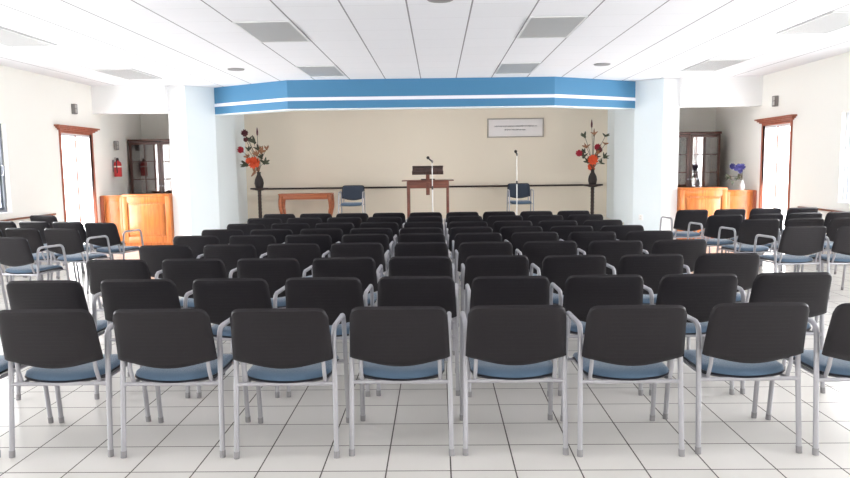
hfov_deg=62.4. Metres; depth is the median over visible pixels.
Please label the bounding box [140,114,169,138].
wall
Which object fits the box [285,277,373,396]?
chair
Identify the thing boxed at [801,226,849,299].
chair
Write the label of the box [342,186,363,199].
backrest cushion
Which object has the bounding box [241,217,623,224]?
floor
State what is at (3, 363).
chair
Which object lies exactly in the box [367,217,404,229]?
chair
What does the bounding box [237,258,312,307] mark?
chair
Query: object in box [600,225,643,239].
chair
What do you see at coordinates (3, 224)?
chair
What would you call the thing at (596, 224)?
chair
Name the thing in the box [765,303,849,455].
chair
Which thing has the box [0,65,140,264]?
wall
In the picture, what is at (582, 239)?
chair
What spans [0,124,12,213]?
window
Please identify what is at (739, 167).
flower arrangement
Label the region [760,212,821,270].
chair
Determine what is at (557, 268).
chair
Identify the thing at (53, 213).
rail
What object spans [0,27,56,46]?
recessed light
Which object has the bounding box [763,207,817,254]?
chair
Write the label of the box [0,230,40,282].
chair
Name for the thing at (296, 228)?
chair
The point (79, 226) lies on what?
chair
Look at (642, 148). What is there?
wall
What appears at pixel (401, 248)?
chair
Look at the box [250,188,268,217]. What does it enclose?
pedestal
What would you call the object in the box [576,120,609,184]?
flower arrangement
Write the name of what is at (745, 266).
chair
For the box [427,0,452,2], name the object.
ceiling speaker
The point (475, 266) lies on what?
chair
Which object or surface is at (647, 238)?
chair
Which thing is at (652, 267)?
chair
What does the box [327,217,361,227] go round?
chair
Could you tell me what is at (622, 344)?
chair
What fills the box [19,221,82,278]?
chair
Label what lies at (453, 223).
chair
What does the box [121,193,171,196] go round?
countertop
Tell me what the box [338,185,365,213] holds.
chair
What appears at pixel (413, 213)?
chair
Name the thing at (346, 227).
chair
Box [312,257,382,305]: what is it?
chair
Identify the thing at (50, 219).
chair
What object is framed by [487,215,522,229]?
chair
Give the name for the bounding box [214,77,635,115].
ceiling beam
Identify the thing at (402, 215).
chair
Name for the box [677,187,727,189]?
countertop
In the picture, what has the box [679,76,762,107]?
wall
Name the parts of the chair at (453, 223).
backrest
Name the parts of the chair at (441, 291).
backrest, armrest, leg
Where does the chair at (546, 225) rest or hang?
on the floor at (404, 433)
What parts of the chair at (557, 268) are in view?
armrest, seat, backrest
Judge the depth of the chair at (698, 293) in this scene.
4.61 m
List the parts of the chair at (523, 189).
backrest, seat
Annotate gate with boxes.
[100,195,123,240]
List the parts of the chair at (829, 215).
backrest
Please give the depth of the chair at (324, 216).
11.04 m
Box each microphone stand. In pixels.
[426,156,432,211]
[514,150,517,214]
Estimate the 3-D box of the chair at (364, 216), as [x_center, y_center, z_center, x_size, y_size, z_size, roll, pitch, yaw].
[-1.135,-0.018,11.364,0.574,0.847,0.653,-1,6,1]
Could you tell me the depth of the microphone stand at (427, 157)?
14.79 m
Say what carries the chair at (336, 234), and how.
on the floor at (404, 433)
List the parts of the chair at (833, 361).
leg, seat frame, armrest, leg, seat, post, backrest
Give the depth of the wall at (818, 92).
12.27 m
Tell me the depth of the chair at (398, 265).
5.67 m
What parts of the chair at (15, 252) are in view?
backrest, seat, leg, armrest, seat frame, leg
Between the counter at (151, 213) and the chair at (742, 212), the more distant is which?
the counter at (151, 213)
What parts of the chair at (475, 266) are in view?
leg, armrest, leg, backrest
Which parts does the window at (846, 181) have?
frame, sash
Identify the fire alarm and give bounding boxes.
[71,104,77,113]
[113,141,118,149]
[772,95,778,106]
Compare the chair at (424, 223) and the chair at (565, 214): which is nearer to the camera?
the chair at (424, 223)
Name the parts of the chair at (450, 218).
backrest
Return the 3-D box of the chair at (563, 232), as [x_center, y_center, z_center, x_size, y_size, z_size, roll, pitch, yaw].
[1.744,0.230,8.628,0.574,0.847,0.653,-1,6,1]
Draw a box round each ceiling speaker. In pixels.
[228,68,243,70]
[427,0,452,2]
[594,63,610,65]
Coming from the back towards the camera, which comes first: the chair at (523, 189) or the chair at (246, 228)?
the chair at (523, 189)
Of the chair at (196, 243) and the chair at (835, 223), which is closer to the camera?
the chair at (196, 243)
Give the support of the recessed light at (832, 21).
in the ceiling
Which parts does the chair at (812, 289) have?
armrest, leg, backrest, leg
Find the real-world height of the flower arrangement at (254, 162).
1.365 m
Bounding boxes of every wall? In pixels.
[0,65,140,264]
[91,85,167,114]
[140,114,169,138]
[167,85,247,236]
[244,108,607,218]
[606,78,679,238]
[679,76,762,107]
[679,107,715,131]
[715,52,849,242]
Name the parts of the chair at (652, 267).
armrest, seat, backrest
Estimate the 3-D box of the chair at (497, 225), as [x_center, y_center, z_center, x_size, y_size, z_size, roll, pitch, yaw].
[1.157,0.147,9.497,0.574,0.847,0.653,-1,6,1]
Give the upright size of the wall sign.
0.450 m
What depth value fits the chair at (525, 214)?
10.96 m
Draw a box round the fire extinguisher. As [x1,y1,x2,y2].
[112,158,121,176]
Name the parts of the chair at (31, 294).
leg, backrest, leg, armrest, seat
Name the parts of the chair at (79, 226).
backrest, seat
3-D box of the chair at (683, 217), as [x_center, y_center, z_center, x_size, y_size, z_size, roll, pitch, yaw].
[4.109,-0.065,11.167,0.574,0.847,0.653,-1,6,-5]
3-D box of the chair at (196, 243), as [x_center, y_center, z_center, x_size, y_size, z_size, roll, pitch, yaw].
[-2.483,0.352,7.975,0.574,0.847,0.653,-1,6,2]
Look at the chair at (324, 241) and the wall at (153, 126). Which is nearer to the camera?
the chair at (324, 241)
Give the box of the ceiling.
[0,0,849,87]
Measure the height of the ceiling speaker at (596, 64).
0.020 m
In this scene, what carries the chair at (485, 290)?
on the floor at (404, 433)
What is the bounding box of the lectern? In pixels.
[412,166,442,179]
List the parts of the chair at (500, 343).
leg, armrest, leg, post, seat, backrest, leg, post, leg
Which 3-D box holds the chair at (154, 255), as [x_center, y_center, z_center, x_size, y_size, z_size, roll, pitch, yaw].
[-2.491,0.446,7.069,0.574,0.847,0.653,-1,6,1]
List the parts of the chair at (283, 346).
leg, post, leg, backrest, seat, seat frame, post, leg, armrest, leg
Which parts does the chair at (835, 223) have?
leg, seat, backrest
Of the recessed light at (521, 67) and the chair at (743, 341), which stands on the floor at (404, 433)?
the chair at (743, 341)
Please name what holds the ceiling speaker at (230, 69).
attached to the ceiling
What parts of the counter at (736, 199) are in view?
frame, cap rail, hinge post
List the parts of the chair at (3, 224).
backrest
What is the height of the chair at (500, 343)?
0.847 m
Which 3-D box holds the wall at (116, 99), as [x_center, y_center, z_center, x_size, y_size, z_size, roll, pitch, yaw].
[-5.960,-2.820,14.214,1.480,0.550,0.250,-1,6,1]
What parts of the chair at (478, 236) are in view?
backrest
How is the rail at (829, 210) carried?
attached to the wall at (818, 92)
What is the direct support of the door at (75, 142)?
in the wall at (31, 103)
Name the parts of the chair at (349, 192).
seat, backrest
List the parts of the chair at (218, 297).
seat, backrest, armrest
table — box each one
[278,193,333,214]
[402,179,453,218]
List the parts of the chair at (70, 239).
leg, backrest, leg, seat, leg, armrest, leg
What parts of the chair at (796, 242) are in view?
armrest, leg, seat, backrest, leg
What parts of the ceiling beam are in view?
edge trim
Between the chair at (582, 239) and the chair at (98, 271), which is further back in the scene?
the chair at (582, 239)
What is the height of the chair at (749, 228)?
0.847 m
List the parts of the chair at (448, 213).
backrest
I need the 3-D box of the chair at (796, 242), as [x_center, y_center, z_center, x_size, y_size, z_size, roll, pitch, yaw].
[4.234,0.244,8.180,0.574,0.847,0.653,-1,6,-5]
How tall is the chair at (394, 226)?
0.847 m
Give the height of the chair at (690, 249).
0.847 m
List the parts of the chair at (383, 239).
backrest, armrest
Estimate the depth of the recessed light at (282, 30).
8.64 m
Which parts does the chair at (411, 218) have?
backrest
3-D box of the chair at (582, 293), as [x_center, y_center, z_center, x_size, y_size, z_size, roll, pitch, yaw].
[1.193,0.621,4.939,0.574,0.847,0.653,-1,6,2]
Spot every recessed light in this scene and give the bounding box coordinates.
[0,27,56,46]
[92,69,161,79]
[232,20,309,42]
[296,65,344,76]
[495,62,540,73]
[517,15,587,38]
[681,59,748,70]
[777,11,849,33]
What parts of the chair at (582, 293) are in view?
armrest, leg, seat, backrest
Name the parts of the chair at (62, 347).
leg, post, backrest, leg, seat, seat frame, post, leg, armrest, leg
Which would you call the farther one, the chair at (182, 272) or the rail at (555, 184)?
the rail at (555, 184)
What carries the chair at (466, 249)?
on the floor at (404, 433)
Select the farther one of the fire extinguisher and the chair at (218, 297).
the fire extinguisher
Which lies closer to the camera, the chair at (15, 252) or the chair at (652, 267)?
the chair at (652, 267)
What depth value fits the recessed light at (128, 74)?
12.34 m
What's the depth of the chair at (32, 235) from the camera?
8.98 m
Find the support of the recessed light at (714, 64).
in the ceiling
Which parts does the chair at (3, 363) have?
seat, seat frame, leg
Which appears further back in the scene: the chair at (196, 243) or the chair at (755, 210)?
the chair at (755, 210)
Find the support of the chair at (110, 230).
on the floor at (404, 433)
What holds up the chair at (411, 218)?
on the floor at (404, 433)
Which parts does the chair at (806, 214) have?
backrest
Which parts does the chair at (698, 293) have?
armrest, seat, backrest, leg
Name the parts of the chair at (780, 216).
backrest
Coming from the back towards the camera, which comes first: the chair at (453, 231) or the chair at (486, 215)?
the chair at (486, 215)
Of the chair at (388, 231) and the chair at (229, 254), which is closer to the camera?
the chair at (229, 254)
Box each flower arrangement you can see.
[237,129,269,187]
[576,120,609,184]
[725,163,745,189]
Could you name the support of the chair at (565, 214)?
on the floor at (404, 433)
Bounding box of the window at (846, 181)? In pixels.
[837,112,849,203]
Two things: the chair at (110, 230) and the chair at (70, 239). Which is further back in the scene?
the chair at (110, 230)
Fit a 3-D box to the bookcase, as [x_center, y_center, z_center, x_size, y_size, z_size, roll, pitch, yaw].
[5.833,-1.261,15.723,1.370,2.235,0.565,-1,6,1]
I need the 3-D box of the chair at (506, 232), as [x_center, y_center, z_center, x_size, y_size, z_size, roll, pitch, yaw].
[1.150,0.234,8.657,0.574,0.847,0.653,-1,6,1]
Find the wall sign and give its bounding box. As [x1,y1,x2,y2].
[487,118,543,137]
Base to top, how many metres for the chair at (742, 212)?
0.847 m
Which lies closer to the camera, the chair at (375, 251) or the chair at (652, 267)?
the chair at (652, 267)
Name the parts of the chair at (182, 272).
seat, backrest, armrest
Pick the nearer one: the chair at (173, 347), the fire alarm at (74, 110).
the chair at (173, 347)
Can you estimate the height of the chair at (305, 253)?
0.847 m
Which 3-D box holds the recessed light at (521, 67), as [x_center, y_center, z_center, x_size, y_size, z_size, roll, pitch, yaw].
[1.603,-2.983,12.271,0.660,0.016,1.320,-1,6,1]
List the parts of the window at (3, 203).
sash, frame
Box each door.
[54,124,99,244]
[754,114,796,242]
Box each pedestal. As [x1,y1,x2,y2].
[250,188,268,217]
[583,184,601,213]
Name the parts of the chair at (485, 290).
leg, armrest, leg, backrest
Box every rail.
[0,213,55,220]
[266,184,602,189]
[797,206,839,211]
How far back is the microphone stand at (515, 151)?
15.21 m
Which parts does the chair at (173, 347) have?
leg, post, leg, backrest, seat, seat frame, post, leg, armrest, leg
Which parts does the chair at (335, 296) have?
backrest, seat, leg, armrest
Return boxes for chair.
[0,221,49,276]
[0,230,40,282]
[0,237,69,279]
[0,265,8,309]
[0,309,150,457]
[0,355,53,456]
[5,228,77,281]
[6,280,129,399]
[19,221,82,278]
[30,215,84,265]
[44,228,111,293]
[52,222,113,278]
[84,223,143,258]
[86,259,162,311]
[100,279,192,397]
[112,308,250,458]
[139,245,203,278]
[162,258,236,353]
[173,236,219,257]
[192,278,284,397]
[201,229,243,243]
[203,244,266,277]
[227,224,265,234]
[229,235,284,257]
[230,308,348,458]
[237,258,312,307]
[247,218,281,228]
[250,229,292,243]
[263,214,295,222]
[267,243,329,276]
[271,223,309,233]
[285,234,339,256]
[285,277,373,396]
[287,217,321,227]
[300,213,331,222]
[300,228,342,243]
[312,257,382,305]
[315,222,353,234]
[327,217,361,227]
[330,243,389,276]
[336,213,368,222]
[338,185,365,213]
[342,234,393,272]
[349,306,453,456]
[350,228,396,261]
[360,222,399,242]
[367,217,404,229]
[373,213,406,223]
[376,276,459,395]
[388,256,454,355]
[393,242,449,257]
[398,233,446,243]
[399,227,442,234]
[404,221,444,235]
[407,216,443,227]
[409,212,443,222]
[444,212,478,227]
[445,216,482,239]
[446,221,487,254]
[447,227,492,259]
[452,232,501,272]
[454,241,512,326]
[460,305,568,455]
[461,255,529,311]
[465,276,549,396]
[483,211,515,221]
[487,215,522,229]
[493,220,531,232]
[499,226,542,242]
[504,232,558,254]
[507,183,533,210]
[515,241,576,275]
[520,211,552,219]
[528,215,562,225]
[530,255,605,304]
[538,220,577,231]
[550,225,592,240]
[550,274,643,395]
[557,211,589,219]
[559,231,615,254]
[560,305,686,456]
[568,214,602,224]
[577,240,642,274]
[583,220,622,230]
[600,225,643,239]
[606,254,683,304]
[616,230,673,253]
[643,239,706,273]
[643,273,737,395]
[659,209,707,238]
[663,302,808,454]
[683,253,759,349]
[687,215,742,252]
[695,209,745,252]
[716,219,779,252]
[725,213,783,271]
[728,208,781,254]
[737,272,831,393]
[750,226,826,291]
[758,218,823,271]
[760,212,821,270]
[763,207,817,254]
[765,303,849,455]
[797,217,849,273]
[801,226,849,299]
[823,211,849,253]
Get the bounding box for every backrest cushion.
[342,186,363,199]
[508,184,529,197]
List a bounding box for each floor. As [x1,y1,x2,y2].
[0,237,849,477]
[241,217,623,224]
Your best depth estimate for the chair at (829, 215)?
10.01 m
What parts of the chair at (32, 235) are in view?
backrest, seat, leg, leg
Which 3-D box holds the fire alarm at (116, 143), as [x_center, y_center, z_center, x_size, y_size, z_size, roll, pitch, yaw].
[-6.636,-2.013,15.089,0.078,0.190,0.110,-1,6,1]
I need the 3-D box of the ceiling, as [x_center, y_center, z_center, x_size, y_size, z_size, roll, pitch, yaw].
[-0.161,-2.361,5.941,13.770,0.100,21.900,-1,6,1]
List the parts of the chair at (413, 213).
backrest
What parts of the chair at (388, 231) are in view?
backrest, armrest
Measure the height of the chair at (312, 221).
0.847 m
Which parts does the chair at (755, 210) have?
backrest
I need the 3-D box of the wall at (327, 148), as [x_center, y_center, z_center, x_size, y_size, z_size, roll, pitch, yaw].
[0.017,-1.819,16.905,8.950,3.250,0.200,-1,6,1]
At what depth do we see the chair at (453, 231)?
8.30 m
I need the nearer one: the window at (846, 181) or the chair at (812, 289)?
the chair at (812, 289)
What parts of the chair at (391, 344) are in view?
leg, post, leg, backrest, seat, post, armrest, leg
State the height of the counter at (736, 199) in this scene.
1.000 m
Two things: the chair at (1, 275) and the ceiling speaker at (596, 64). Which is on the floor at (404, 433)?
the chair at (1, 275)
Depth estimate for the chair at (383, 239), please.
7.59 m
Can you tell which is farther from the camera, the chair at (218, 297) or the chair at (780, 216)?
the chair at (780, 216)
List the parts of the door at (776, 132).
pane, cornice, frame, pane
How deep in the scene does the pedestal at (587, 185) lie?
15.69 m
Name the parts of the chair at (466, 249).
armrest, leg, backrest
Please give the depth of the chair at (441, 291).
4.66 m
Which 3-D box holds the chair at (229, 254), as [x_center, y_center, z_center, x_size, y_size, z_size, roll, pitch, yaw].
[-1.866,0.438,7.073,0.574,0.847,0.653,-1,6,2]
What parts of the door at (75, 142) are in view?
pane, cornice, frame, pane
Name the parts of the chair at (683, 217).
armrest, seat, backrest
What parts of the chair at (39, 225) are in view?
backrest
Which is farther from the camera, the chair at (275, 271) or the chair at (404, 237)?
the chair at (404, 237)
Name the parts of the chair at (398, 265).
backrest, leg, armrest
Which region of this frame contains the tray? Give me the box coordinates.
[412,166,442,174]
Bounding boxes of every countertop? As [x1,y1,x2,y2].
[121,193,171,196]
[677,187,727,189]
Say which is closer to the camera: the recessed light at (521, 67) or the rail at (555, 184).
the recessed light at (521, 67)
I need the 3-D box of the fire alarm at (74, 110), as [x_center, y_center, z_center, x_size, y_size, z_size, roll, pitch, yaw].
[-6.673,-2.476,13.362,0.078,0.190,0.110,-1,6,1]
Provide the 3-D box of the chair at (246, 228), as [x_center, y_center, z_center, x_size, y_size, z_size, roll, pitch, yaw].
[-2.341,0.187,9.545,0.574,0.847,0.653,-1,6,1]
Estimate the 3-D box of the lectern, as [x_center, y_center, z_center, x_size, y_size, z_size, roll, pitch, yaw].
[0.060,-1.432,15.204,0.670,0.307,0.462,-1,6,1]
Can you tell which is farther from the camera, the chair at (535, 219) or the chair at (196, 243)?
the chair at (535, 219)
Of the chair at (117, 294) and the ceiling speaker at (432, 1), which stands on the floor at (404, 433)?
the chair at (117, 294)
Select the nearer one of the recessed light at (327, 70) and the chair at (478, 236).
the chair at (478, 236)
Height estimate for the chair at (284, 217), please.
0.847 m
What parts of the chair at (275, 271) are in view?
backrest, seat, armrest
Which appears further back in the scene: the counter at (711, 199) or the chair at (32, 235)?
the counter at (711, 199)
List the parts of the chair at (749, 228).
leg, armrest, seat, backrest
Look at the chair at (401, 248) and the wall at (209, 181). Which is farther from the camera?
the wall at (209, 181)
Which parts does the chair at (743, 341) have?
leg, armrest, leg, post, seat frame, seat, backrest, leg, post, leg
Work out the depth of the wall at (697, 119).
16.19 m
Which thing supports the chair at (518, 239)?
on the floor at (404, 433)
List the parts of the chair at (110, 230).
backrest, seat, leg, armrest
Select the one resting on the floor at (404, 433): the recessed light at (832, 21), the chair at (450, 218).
the chair at (450, 218)
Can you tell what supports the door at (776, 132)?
in the wall at (818, 92)
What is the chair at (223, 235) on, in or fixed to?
on the floor at (404, 433)
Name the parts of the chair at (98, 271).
post, backrest, armrest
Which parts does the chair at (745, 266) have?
armrest, leg, backrest, seat, post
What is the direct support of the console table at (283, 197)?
on the floor at (604, 218)
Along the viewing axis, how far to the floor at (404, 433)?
4.15 m
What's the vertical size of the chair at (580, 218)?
0.847 m
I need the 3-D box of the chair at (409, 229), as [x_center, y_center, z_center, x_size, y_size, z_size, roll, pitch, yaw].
[-0.038,0.250,8.657,0.574,0.847,0.653,-1,6,1]
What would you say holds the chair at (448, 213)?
on the floor at (404, 433)
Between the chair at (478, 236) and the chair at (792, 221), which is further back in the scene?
the chair at (792, 221)
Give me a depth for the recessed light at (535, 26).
8.57 m
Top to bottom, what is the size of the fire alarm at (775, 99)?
0.200 m
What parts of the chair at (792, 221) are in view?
leg, backrest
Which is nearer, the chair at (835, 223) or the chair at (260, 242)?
the chair at (260, 242)
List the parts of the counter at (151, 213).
panel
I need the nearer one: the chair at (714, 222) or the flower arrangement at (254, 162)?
the chair at (714, 222)
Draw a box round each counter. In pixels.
[121,193,173,245]
[676,187,727,238]
[727,190,756,218]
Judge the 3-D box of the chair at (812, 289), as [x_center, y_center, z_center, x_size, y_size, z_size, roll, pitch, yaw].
[2.422,0.605,4.934,0.574,0.847,0.653,-1,6,0]
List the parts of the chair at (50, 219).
backrest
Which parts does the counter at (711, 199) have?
panel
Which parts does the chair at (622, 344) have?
leg, armrest, leg, post, seat frame, seat, backrest, leg, post, leg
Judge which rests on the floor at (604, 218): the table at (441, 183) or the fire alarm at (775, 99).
the table at (441, 183)
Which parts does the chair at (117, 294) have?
leg, backrest, leg, armrest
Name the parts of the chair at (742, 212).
backrest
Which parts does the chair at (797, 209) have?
backrest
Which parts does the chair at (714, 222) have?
armrest, seat, backrest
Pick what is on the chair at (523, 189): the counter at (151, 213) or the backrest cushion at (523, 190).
the backrest cushion at (523, 190)
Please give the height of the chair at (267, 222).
0.847 m
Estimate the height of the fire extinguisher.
0.402 m
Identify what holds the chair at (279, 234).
on the floor at (404, 433)
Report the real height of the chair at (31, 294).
0.847 m
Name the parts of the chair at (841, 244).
armrest, leg, seat, backrest, leg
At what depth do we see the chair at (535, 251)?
6.68 m
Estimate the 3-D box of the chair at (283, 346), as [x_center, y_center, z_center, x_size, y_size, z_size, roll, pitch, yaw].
[-0.752,0.746,3.975,0.574,0.847,0.653,-1,6,1]
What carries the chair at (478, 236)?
on the floor at (404, 433)
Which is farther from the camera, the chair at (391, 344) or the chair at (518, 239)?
the chair at (518, 239)
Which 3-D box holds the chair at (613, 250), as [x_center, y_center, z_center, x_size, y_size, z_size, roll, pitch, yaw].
[1.827,0.399,6.992,0.574,0.847,0.653,-1,6,2]

